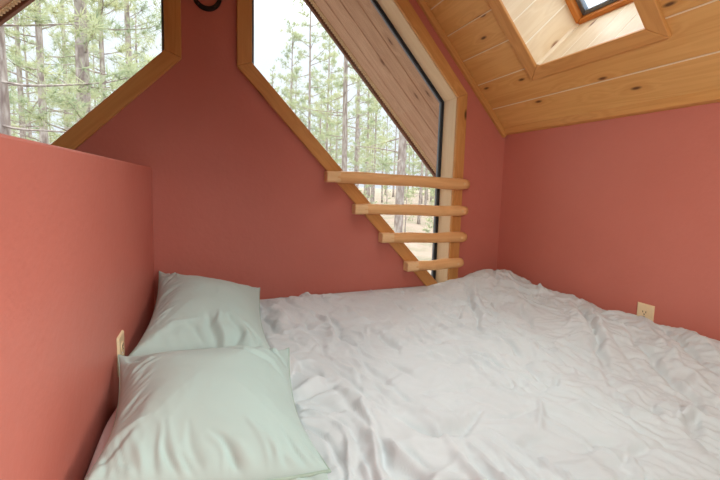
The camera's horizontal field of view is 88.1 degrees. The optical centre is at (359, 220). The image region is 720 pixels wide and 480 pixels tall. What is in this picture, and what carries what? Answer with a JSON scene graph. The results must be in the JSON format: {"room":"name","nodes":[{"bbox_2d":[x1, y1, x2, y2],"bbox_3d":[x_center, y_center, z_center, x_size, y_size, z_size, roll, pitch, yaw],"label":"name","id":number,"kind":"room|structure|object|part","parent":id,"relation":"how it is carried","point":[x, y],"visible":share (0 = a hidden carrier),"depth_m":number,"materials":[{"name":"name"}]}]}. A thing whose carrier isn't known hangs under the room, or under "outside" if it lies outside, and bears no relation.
{"room":"loft bedroom","nodes":[
{"label":"loft bedroom","id":0,"kind":"room"},
{"bbox_2d":[0,0,34,25],"bbox_3d":[-2.038,-1.304,1.839,2.440,2.546,0.940,0,6,-22],"label":"roof overhang","id":1,"kind":"object","parent":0,"point":[9,9],"visible":1,"depth_m":2.27,"materials":[{"name":"brown wood"}]},
{"bbox_2d":[0,133,154,479],"bbox_3d":[-0.056,0.495,-0.663,0.110,0.974,5.120,0,6,-22],"label":"wall partition","id":2,"kind":"structure","parent":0,"point":[77,257],"depth_m":0.67,"materials":[{"name":"paint"}]},
{"bbox_2d":[116,330,124,376],"bbox_3d":[-0.685,0.380,1.070,0.009,0.113,0.069,0,6,-22],"label":"wall outlet","id":3,"kind":"object","parent":2,"relation":"attached to","point":[120,339],"visible":0.62,"depth_m":1.05,"materials":[{"name":"beige plastic"}]},
{"bbox_2d":[75,0,504,304],"bbox_3d":[-0.726,-0.855,1.800,3.920,3.205,0.190,0,6,-22],"label":"wall","id":4,"kind":"structure","parent":0,"point":[237,196],"depth_m":1.83,"materials":[{"name":"paint"}]},
{"bbox_2d":[51,0,181,149],"bbox_3d":[-1.444,-0.745,1.500,1.321,2.786,0.184,0,6,-22],"label":"window","id":5,"kind":"structure","parent":4,"relation":"in","point":[171,54],"depth_m":1.61,"materials":[{"name":"brown wood"}]},
{"bbox_3d":[-1.434,-0.048,1.488,1.318,1.402,0.019,0,6,-22],"label":"casing","id":6,"kind":"part","parent":5,"relation":"part of","materials":[{"name":"brown wood"}]},
{"bbox_3d":[-0.812,-1.427,1.593,0.068,1.409,0.019,0,6,-22],"label":"casing","id":7,"kind":"part","parent":5,"relation":"part of","materials":[{"name":"brown wood"}]},
{"bbox_2d":[193,0,221,11],"bbox_3d":[-0.693,-1.021,1.683,0.132,0.143,0.014,0,6,-22],"label":"horseshoe","id":8,"kind":"object","parent":4,"relation":"attached to","point":[216,5],"visible":1,"depth_m":1.69,"materials":[{"name":"metal"}]},
{"bbox_2d":[237,0,467,285],"bbox_3d":[0.002,-0.757,2.078,1.321,2.786,0.184,0,6,-22],"label":"window","id":9,"kind":"structure","parent":4,"relation":"in","point":[399,16],"depth_m":2.17,"materials":[{"name":"brown wood"}]},
{"bbox_3d":[-0.529,-1.429,1.706,0.068,1.409,0.019,0,6,-22],"label":"casing","id":10,"kind":"part","parent":9,"relation":"part of","materials":[{"name":"brown wood"}]},
{"bbox_3d":[0.012,-0.060,2.067,1.318,1.402,0.019,0,6,-22],"label":"casing","id":11,"kind":"part","parent":9,"relation":"part of","materials":[{"name":"brown wood"}]},
{"bbox_2d":[324,171,469,189],"bbox_3d":[0.237,-0.221,2.094,0.894,0.083,0.072,0,6,-22],"label":"log rung","id":12,"kind":"object","parent":9,"relation":"attached to","point":[329,176],"visible":1,"depth_m":2.05,"materials":[{"name":"brown wood"}]},
{"bbox_2d":[352,204,467,215],"bbox_3d":[0.307,-0.058,2.139,0.734,0.072,0.067,0,6,-22],"label":"log rung","id":13,"kind":"object","parent":9,"relation":"attached to","point":[383,209],"visible":1,"depth_m":2.10,"materials":[{"name":"brown wood"}]},
{"bbox_2d":[378,232,466,242],"bbox_3d":[0.380,0.103,2.185,0.574,0.070,0.068,0,6,-22],"label":"log rung","id":14,"kind":"object","parent":9,"relation":"attached to","point":[387,237],"visible":1,"depth_m":2.15,"materials":[{"name":"brown wood"}]},
{"bbox_3d":[0.052,-1.433,1.938,1.318,1.411,0.019,0,6,-22],"label":"casing","id":15,"kind":"part","parent":9,"relation":"part of","materials":[{"name":"brown wood"}]},
{"bbox_2d":[403,258,463,271],"bbox_3d":[0.446,0.265,2.229,0.392,0.067,0.065,0,6,-22],"label":"log rung","id":16,"kind":"object","parent":9,"relation":"attached to","point":[409,266],"visible":1,"depth_m":2.20,"materials":[{"name":"brown wood"}]},
{"bbox_3d":[0.594,-0.064,2.299,0.068,1.400,0.019,0,6,-22],"label":"casing","id":17,"kind":"part","parent":9,"relation":"part of","materials":[{"name":"brown wood"}]},
{"bbox_2d":[416,0,506,137],"bbox_3d":[0.147,-1.442,1.972,1.766,1.851,0.024,0,6,-22],"label":"trim","id":18,"kind":"structure","parent":4,"relation":"attached to","point":[423,5],"depth_m":2.20,"materials":[{"name":"brown wood"}]},
{"bbox_2d":[303,0,438,176],"bbox_3d":[0.191,-1.323,2.730,2.440,2.546,0.940,0,6,-22],"label":"roof overhang","id":19,"kind":"object","parent":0,"point":[357,29],"visible":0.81,"depth_m":2.89,"materials":[{"name":"brown wood"}]},
{"bbox_2d":[425,0,719,127],"bbox_3d":[1.156,-1.163,-0.352,1.732,1.814,5.120,0,6,-22],"label":"ceiling","id":20,"kind":"structure","parent":0,"point":[688,61],"depth_m":1.74,"materials":[{"name":"brown wood"}]},
{"bbox_2d":[497,102,719,340],"bbox_3d":[1.933,0.314,0.114,0.150,1.347,5.120,0,6,-22],"label":"wall","id":21,"kind":"structure","parent":0,"point":[621,213],"depth_m":1.71,"materials":[{"name":"paint"}]},
{"bbox_2d":[504,88,719,134],"bbox_3d":[1.870,-0.324,0.011,0.033,0.056,5.100,0,6,-22],"label":"trim","id":22,"kind":"structure","parent":21,"relation":"attached to","point":[710,96],"depth_m":1.67,"materials":[{"name":"brown wood"}]},
{"bbox_2d":[637,302,654,320],"bbox_3d":[1.243,0.421,1.628,0.009,0.113,0.069,0,6,-22],"label":"wall outlet","id":23,"kind":"object","parent":21,"relation":"attached to","point":[645,310],"visible":0.54,"depth_m":1.62,"materials":[{"name":"beige plastic"}]},
{"bbox_2d":[640,309,648,315],"bbox_3d":[1.240,0.401,1.625,0.002,0.025,0.033,0,6,-22],"label":"receptacle","id":24,"kind":"object","parent":23,"relation":"attached to","point":[643,312],"depth_m":1.62,"materials":[{"name":"beige plastic"}]},
{"bbox_3d":[0.173,1.028,-0.412,3.820,0.120,5.310,0,6,-22],"label":"floor","id":25,"kind":"structure","parent":0,"visible":0},
{"bbox_2d":[84,408,116,479],"bbox_3d":[0.348,0.644,1.185,1.992,0.350,2.008,0,6,-22],"label":"mattress","id":26,"kind":"object","parent":25,"relation":"on","point":[107,430],"visible":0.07,"depth_m":0.82,"materials":[{"name":"fabric"}]},
{"bbox_2d":[129,271,269,356],"bbox_3d":[-0.585,0.347,1.428,0.442,0.207,0.752,0,6,-20],"label":"pillow","id":27,"kind":"object","parent":26,"relation":"on","point":[191,312],"visible":0.89,"depth_m":1.25,"materials":[{"name":"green fabric"}]},
{"bbox_2d":[85,345,330,479],"bbox_3d":[-0.342,0.423,0.833,0.470,0.182,0.542,0,6,-22],"label":"pillow","id":28,"kind":"object","parent":26,"relation":"on","point":[228,412],"visible":1,"depth_m":0.72,"materials":[{"name":"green fabric"}]},
{"bbox_2d":[260,269,719,479],"bbox_3d":[0.552,0.440,1.216,1.587,0.130,2.072,0,6,-22],"label":"duvet","id":29,"kind":"object","parent":26,"relation":"on","point":[485,374],"visible":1,"depth_m":1.11,"materials":[{"name":"white fabric"}]},
{"bbox_3d":[1.339,-1.178,-0.178,2.674,2.786,5.310,0,6,-22],"label":"roof","id":30,"kind":"structure","parent":0,"visible":0},
{"bbox_2d":[486,0,671,80],"bbox_3d":[0.827,-1.168,1.513,0.948,0.965,0.629,0,6,-22],"label":"frame","id":31,"kind":"structure","parent":30,"relation":"attached to","point":[548,37],"depth_m":1.78,"materials":[{"name":"brown wood"}]},
{"bbox_3d":[0.598,-1.073,1.737,0.685,0.718,0.064,0,6,-22],"label":"casing","id":32,"kind":"part","parent":31,"relation":"part of","materials":[{"name":"brown wood"}]},
{"bbox_3d":[0.877,-1.335,1.784,0.644,0.673,0.035,0,6,-22],"label":"sash","id":33,"kind":"part","parent":31,"relation":"part of","materials":[{"name":"brown wood"}]},
{"bbox_3d":[0.988,-0.716,1.625,0.053,0.055,0.625,0,6,-22],"label":"casing","id":34,"kind":"part","parent":31,"relation":"part of","materials":[{"name":"brown wood"}]},
{"bbox_3d":[1.233,-1.006,1.693,0.062,0.062,0.527,0,6,-22],"label":"sash","id":35,"kind":"part","parent":31,"relation":"part of","materials":[{"name":"brown wood"}]},
{"bbox_3d":[0.807,-1.018,1.215,0.685,0.718,0.064,0,6,-22],"label":"casing","id":36,"kind":"part","parent":31,"relation":"part of","materials":[{"name":"brown wood"}]},
{"label":"outside","id":37,"kind":"structure","parent":0,"visible":0},
{"bbox_2d":[359,187,434,274],"bbox_3d":[-5.596,-3.048,54.368,150.000,3.686,100.000,0,6,-22],"label":"ground","id":38,"kind":"structure","parent":37,"point":[421,251],"depth_m":33.55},
{"bbox_2d":[10,86,17,133],"bbox_3d":[-38.354,-8.770,41.805,3.059,12.372,3.594,-1,6,-24],"label":"pine tree","id":39,"kind":"object","parent":38,"relation":"on","point":[13,111],"visible":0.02,"depth_m":40.89,"materials":[{"name":"green plant"}]},
{"bbox_2d":[8,86,19,136],"bbox_3d":[-35.581,-8.963,37.346,4.102,13.902,3.802,2,5,5],"label":"pine tree","id":40,"kind":"object","parent":38,"relation":"on","point":[8,86],"visible":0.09,"depth_m":37.48,"materials":[{"name":"green plant"}]},
{"bbox_2d":[7,62,27,134],"bbox_3d":[-32.120,-8.307,33.313,3.427,13.858,4.026,3,6,18],"label":"pine tree","id":41,"kind":"object","parent":38,"relation":"on","point":[10,87],"visible":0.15,"depth_m":33.65,"materials":[{"name":"green plant"}]},
{"bbox_2d":[5,10,61,141],"bbox_3d":[-26.884,-9.311,30.375,4.571,17.206,4.126,1,5,-2],"label":"pine tree","id":42,"kind":"object","parent":38,"relation":"on","point":[27,76],"visible":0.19,"depth_m":30.26,"materials":[{"name":"green plant"}]},
{"bbox_2d":[4,0,75,140],"bbox_3d":[-13.301,-6.527,14.722,3.573,17.026,4.223,4,6,24],"label":"pine tree","id":43,"kind":"object","parent":38,"relation":"on","point":[20,80],"visible":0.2,"depth_m":14.70,"materials":[{"name":"green plant"}]},
{"bbox_2d":[37,103,61,144],"bbox_3d":[-42.858,-11.110,51.542,3.090,14.724,3.652,-2,6,-32],"label":"pine tree","id":44,"kind":"object","parent":38,"relation":"on","point":[49,103],"visible":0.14,"depth_m":51.06,"materials":[{"name":"green plant"}]},
{"bbox_2d":[4,0,111,143],"bbox_3d":[-9.404,-5.830,11.095,4.447,16.740,4.014,1,5,-5],"label":"pine tree","id":45,"kind":"object","parent":38,"relation":"on","point":[43,135],"visible":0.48,"depth_m":11.40,"materials":[{"name":"green plant"}]},
{"bbox_2d":[49,103,74,141],"bbox_3d":[-37.980,-10.456,47.980,3.604,14.577,4.234,-1,6,-29],"label":"pine tree","id":46,"kind":"object","parent":38,"relation":"on","point":[59,103],"visible":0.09,"depth_m":47.42,"materials":[{"name":"green plant"}]},
{"bbox_2d":[27,0,98,143],"bbox_3d":[-18.821,-8.451,23.445,4.381,18.268,4.853,-3,7,-40],"label":"pine tree","id":47,"kind":"object","parent":38,"relation":"on","point":[69,78],"visible":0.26,"depth_m":23.30,"materials":[{"name":"green plant"}]},
{"bbox_2d":[56,53,74,126],"bbox_3d":[-44.903,-15.174,58.214,3.954,21.289,4.974,-1,6,-29],"label":"pine tree","id":48,"kind":"object","parent":38,"relation":"on","point":[67,53],"visible":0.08,"depth_m":57.09,"materials":[{"name":"green plant"}]},
{"bbox_2d":[0,0,156,135],"bbox_3d":[-5.225,-4.537,5.368,4.312,15.769,4.653,6,7,37],"label":"pine tree","id":49,"kind":"object","parent":38,"relation":"on","point":[5,119],"visible":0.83,"depth_m":5.44,"materials":[{"name":"green plant"}]},
{"bbox_2d":[61,53,100,125],"bbox_3d":[-22.844,-7.290,30.329,3.899,13.797,4.859,3,6,16],"label":"pine tree","id":50,"kind":"object","parent":38,"relation":"on","point":[72,53],"visible":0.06,"depth_m":30.27,"materials":[{"name":"green plant"}]},
{"bbox_2d":[9,0,161,138],"bbox_3d":[-5.681,-4.331,8.598,4.250,14.630,3.617,-3,7,-44],"label":"pine tree","id":51,"kind":"object","parent":38,"relation":"on","point":[83,105],"visible":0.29,"depth_m":8.21,"materials":[{"name":"green plant"}]},
{"bbox_2d":[19,0,152,143],"bbox_3d":[-9.703,-5.010,14.671,4.013,14.202,5.002,1,5,-10],"label":"pine tree","id":52,"kind":"object","parent":38,"relation":"on","point":[101,45],"visible":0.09,"depth_m":14.19,"materials":[{"name":"green plant"}]},
{"bbox_2d":[76,40,107,117],"bbox_3d":[-29.464,-11.753,42.031,3.547,19.096,4.461,6,7,37],"label":"pine tree","id":53,"kind":"object","parent":38,"relation":"on","point":[92,42],"visible":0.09,"depth_m":41.40,"materials":[{"name":"green plant"}]},
{"bbox_2d":[90,0,160,86],"bbox_3d":[-11.119,-7.752,18.317,3.462,18.637,4.354,-2,6,-31],"label":"pine tree","id":54,"kind":"object","parent":38,"relation":"on","point":[128,40],"visible":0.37,"depth_m":17.71,"materials":[{"name":"green plant"}]},
{"bbox_2d":[117,6,153,84],"bbox_3d":[-14.097,-6.252,23.941,3.373,14.068,3.737,-3,7,-39],"label":"pine tree","id":55,"kind":"object","parent":38,"relation":"on","point":[132,20],"visible":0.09,"depth_m":23.09,"materials":[{"name":"green plant"}]},
{"bbox_2d":[146,0,161,61],"bbox_3d":[-15.970,-9.989,29.794,3.740,20.136,4.704,-1,6,-28],"label":"pine tree","id":56,"kind":"object","parent":38,"relation":"on","point":[155,0],"visible":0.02,"depth_m":29.14,"materials":[{"name":"green plant"}]},
{"bbox_2d":[268,65,280,91],"bbox_3d":[-8.565,-7.955,37.267,3.720,14.998,3.147,0,6,-18],"label":"pine tree","id":57,"kind":"object","parent":38,"relation":"on","point":[271,75],"visible":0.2,"depth_m":36.53,"materials":[{"name":"green plant"}]},
{"bbox_2d":[282,75,298,112],"bbox_3d":[-8.702,-9.863,46.833,3.937,16.418,4.362,-1,6,-28],"label":"pine tree","id":58,"kind":"object","parent":38,"relation":"on","point":[296,111],"visible":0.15,"depth_m":45.84,"materials":[{"name":"green plant"}]},
{"bbox_2d":[274,17,320,141],"bbox_3d":[-3.770,-5.303,22.366,3.825,13.166,3.256,4,6,24],"label":"pine tree","id":59,"kind":"object","parent":38,"relation":"on","point":[293,40],"visible":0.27,"depth_m":22.23,"materials":[{"name":"green plant"}]},
{"bbox_2d":[289,61,305,120],"bbox_3d":[-10.433,-14.416,59.812,5.074,21.719,4.034,5,6,28],"label":"pine tree","id":60,"kind":"object","parent":38,"relation":"on","point":[300,113],"visible":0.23,"depth_m":58.89,"materials":[{"name":"green plant"}]},
{"bbox_2d":[278,0,340,161],"bbox_3d":[-2.516,-6.833,19.142,3.573,17.026,4.223,0,6,-20],"label":"pine tree","id":61,"kind":"object","parent":38,"relation":"on","point":[295,34],"visible":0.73,"depth_m":19.29,"materials":[{"name":"green plant"}]},
{"bbox_2d":[313,90,336,161],"bbox_3d":[-3.431,-6.493,36.592,3.640,12.533,3.099,1,5,-9],"label":"pine tree","id":62,"kind":"object","parent":38,"relation":"on","point":[320,91],"visible":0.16,"depth_m":36.27,"materials":[{"name":"green plant"}]},
{"bbox_2d":[317,107,337,161],"bbox_3d":[-5.390,-11.121,61.893,4.283,15.156,5.337,-1,6,-26],"label":"pine tree","id":63,"kind":"object","parent":38,"relation":"on","point":[325,107],"visible":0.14,"depth_m":61.26,"materials":[{"name":"green plant"}]},
{"bbox_2d":[303,24,354,160],"bbox_3d":[-2.771,-7.538,27.335,4.014,16.740,4.447,6,7,40],"label":"pine tree","id":64,"kind":"object","parent":38,"relation":"on","point":[339,70],"visible":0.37,"depth_m":27.21,"materials":[{"name":"green plant"}]},
{"bbox_2d":[321,108,337,159],"bbox_3d":[-3.622,-6.947,42.766,3.358,11.882,4.184,4,6,21],"label":"pine tree","id":65,"kind":"object","parent":38,"relation":"on","point":[330,109],"visible":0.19,"depth_m":42.42,"materials":[{"name":"green plant"}]},
{"bbox_2d":[322,52,342,157],"bbox_3d":[-3.777,-11.578,48.232,3.655,19.680,4.598,-2,7,-36],"label":"pine tree","id":66,"kind":"object","parent":38,"relation":"on","point":[335,119],"visible":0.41,"depth_m":47.46,"materials":[{"name":"green plant"}]},
{"bbox_2d":[293,34,380,170],"bbox_3d":[-0.686,-7.065,15.111,4.354,18.637,3.462,5,6,29],"label":"pine tree","id":67,"kind":"object","parent":38,"relation":"on","point":[343,138],"visible":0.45,"depth_m":15.09,"materials":[{"name":"green plant"}]},
{"bbox_2d":[328,90,348,168],"bbox_3d":[-3.763,-10.867,54.812,4.367,16.438,3.942,2,5,1],"label":"pine tree","id":68,"kind":"object","parent":38,"relation":"on","point":[335,102],"visible":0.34,"depth_m":54.26,"materials":[{"name":"green plant"}]},
{"bbox_2d":[347,112,354,168],"bbox_3d":[-2.872,-13.084,73.246,4.012,16.729,4.444,3,5,13],"label":"pine tree","id":69,"kind":"object","parent":38,"relation":"on","point":[348,113],"visible":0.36,"depth_m":73.14,"materials":[{"name":"green plant"}]},
{"bbox_2d":[326,63,387,187],"bbox_3d":[-0.241,-7.791,24.964,4.446,17.922,3.761,-3,7,-42],"label":"pine tree","id":70,"kind":"object","parent":38,"relation":"on","point":[358,97],"visible":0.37,"depth_m":25.14,"materials":[{"name":"green plant"}]},
{"bbox_2d":[347,106,369,188],"bbox_3d":[-0.494,-10.635,59.913,4.247,15.030,5.293,2,5,8],"label":"pine tree","id":71,"kind":"object","parent":38,"relation":"on","point":[362,131],"visible":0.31,"depth_m":59.88,"materials":[{"name":"green plant"}]},
{"bbox_2d":[347,84,385,199],"bbox_3d":[1.244,-9.572,38.145,4.464,18.615,4.945,7,7,42],"label":"pine tree","id":72,"kind":"object","parent":38,"relation":"on","point":[352,112],"visible":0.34,"depth_m":37.94,"materials":[{"name":"green plant"}]},
{"bbox_2d":[360,152,376,203],"bbox_3d":[0.439,-1.297,21.841,1.552,5.344,1.321,3,5,13],"label":"pine tree","id":73,"kind":"object","parent":38,"relation":"on","point":[367,166],"visible":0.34,"depth_m":21.74,"materials":[{"name":"green plant"}]},
{"bbox_2d":[358,96,382,202],"bbox_3d":[1.898,-8.409,46.482,3.688,13.881,3.329,-2,7,-36],"label":"pine tree","id":74,"kind":"object","parent":38,"relation":"on","point":[372,96],"visible":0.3,"depth_m":46.57,"materials":[{"name":"green plant"}]},
{"bbox_2d":[360,87,380,195],"bbox_3d":[1.640,-15.003,69.509,5.120,21.914,4.070,0,6,-19],"label":"pine tree","id":75,"kind":"object","parent":38,"relation":"on","point":[367,87],"visible":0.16,"depth_m":69.65,"materials":[{"name":"green plant"}]},
{"bbox_2d":[334,73,409,232],"bbox_3d":[1.148,-5.495,10.927,4.014,16.740,4.447,3,5,11],"label":"pine tree","id":76,"kind":"object","parent":38,"relation":"on","point":[398,219],"visible":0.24,"depth_m":11.53,"materials":[{"name":"green plant"}]},
{"bbox_2d":[349,93,397,201],"bbox_3d":[1.372,-7.450,32.364,4.653,15.769,4.312,-3,7,-44],"label":"pine tree","id":77,"kind":"object","parent":38,"relation":"on","point":[379,107],"visible":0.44,"depth_m":32.23,"materials":[{"name":"green plant"}]},
{"bbox_2d":[376,123,393,201],"bbox_3d":[3.429,-8.087,53.219,3.266,11.560,4.071,1,5,-7],"label":"pine tree","id":78,"kind":"object","parent":38,"relation":"on","point":[386,127],"visible":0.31,"depth_m":52.88,"materials":[{"name":"green plant"}]},
{"bbox_2d":[381,168,390,203],"bbox_3d":[2.970,-3.418,41.524,1.252,5.061,1.470,2,5,4],"label":"pine tree","id":79,"kind":"object","parent":38,"relation":"on","point":[387,168],"visible":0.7,"depth_m":41.68,"materials":[{"name":"green plant"}]},
{"bbox_2d":[382,114,396,194],"bbox_3d":[5.751,-15.002,78.103,4.202,20.024,4.967,-1,6,-28],"label":"pine tree","id":80,"kind":"object","parent":38,"relation":"on","point":[387,114],"visible":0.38,"depth_m":78.19,"materials":[{"name":"green plant"}]},
{"bbox_2d":[387,124,398,196],"bbox_3d":[6.721,-14.471,71.797,4.333,20.648,5.122,0,6,-17],"label":"pine tree","id":81,"kind":"object","parent":38,"relation":"on","point":[388,132],"visible":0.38,"depth_m":71.71,"materials":[{"name":"green plant"}]},
{"bbox_2d":[391,140,410,199],"bbox_3d":[7.756,-9.601,60.925,4.650,13.204,3.731,0,5,-14],"label":"pine tree","id":82,"kind":"object","parent":38,"relation":"on","point":[406,140],"visible":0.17,"depth_m":60.95,"materials":[{"name":"green plant"}]},
{"bbox_2d":[404,186,412,231],"bbox_3d":[3.185,-1.031,26.357,1.446,4.107,1.160,-3,7,-43],"label":"pine tree","id":83,"kind":"object","parent":38,"relation":"on","point":[406,186],"visible":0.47,"depth_m":26.31,"materials":[{"name":"green plant"}]},
{"bbox_2d":[406,143,417,193],"bbox_3d":[9.686,-13.200,77.815,4.839,16.658,4.119,-1,6,-31],"label":"pine tree","id":84,"kind":"object","parent":38,"relation":"on","point":[407,143],"visible":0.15,"depth_m":78.13,"materials":[{"name":"green plant"}]},
{"bbox_2d":[407,147,418,193],"bbox_3d":[12.252,-13.133,83.482,4.262,15.083,5.311,2,5,-2],"label":"pine tree","id":85,"kind":"object","parent":38,"relation":"on","point":[411,148],"visible":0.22,"depth_m":83.19,"materials":[{"name":"green plant"}]},
{"bbox_2d":[408,157,424,203],"bbox_3d":[8.598,-10.500,52.424,4.492,16.907,4.054,-1,6,-29],"label":"pine tree","id":86,"kind":"object","parent":38,"relation":"on","point":[412,157],"visible":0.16,"depth_m":52.55,"materials":[{"name":"green plant"}]},
{"bbox_2d":[404,150,432,223],"bbox_3d":[5.092,-6.096,31.681,3.822,13.526,4.763,3,5,13],"label":"pine tree","id":87,"kind":"object","parent":38,"relation":"on","point":[411,152],"visible":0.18,"depth_m":32.08,"materials":[{"name":"green plant"}]},
{"bbox_2d":[410,156,428,194],"bbox_3d":[8.060,-7.728,47.509,3.636,12.517,3.095,1,5,-6],"label":"pine tree","id":88,"kind":"object","parent":38,"relation":"on","point":[417,156],"visible":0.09,"depth_m":47.62,"materials":[{"name":"green plant"}]},
{"bbox_2d":[413,162,434,204],"bbox_3d":[7.252,-6.195,39.169,3.331,11.788,4.151,3,6,15],"label":"pine tree","id":89,"kind":"object","parent":38,"relation":"on","point":[425,188],"visible":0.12,"depth_m":39.15,"materials":[{"name":"green plant"}]},
{"bbox_2d":[422,188,434,246],"bbox_3d":[3.666,-0.466,16.995,1.489,5.125,1.267,1,5,-4],"label":"pine tree","id":90,"kind":"object","parent":38,"relation":"on","point":[433,189],"visible":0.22,"depth_m":17.26,"materials":[{"name":"green plant"}]},
{"bbox_2d":[425,188,434,228],"bbox_3d":[4.629,-0.904,21.191,1.467,5.193,1.829,5,6,28],"label":"pine tree","id":91,"kind":"object","parent":38,"relation":"on","point":[428,188],"visible":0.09,"depth_m":21.10,"materials":[{"name":"green plant"}]}
]}

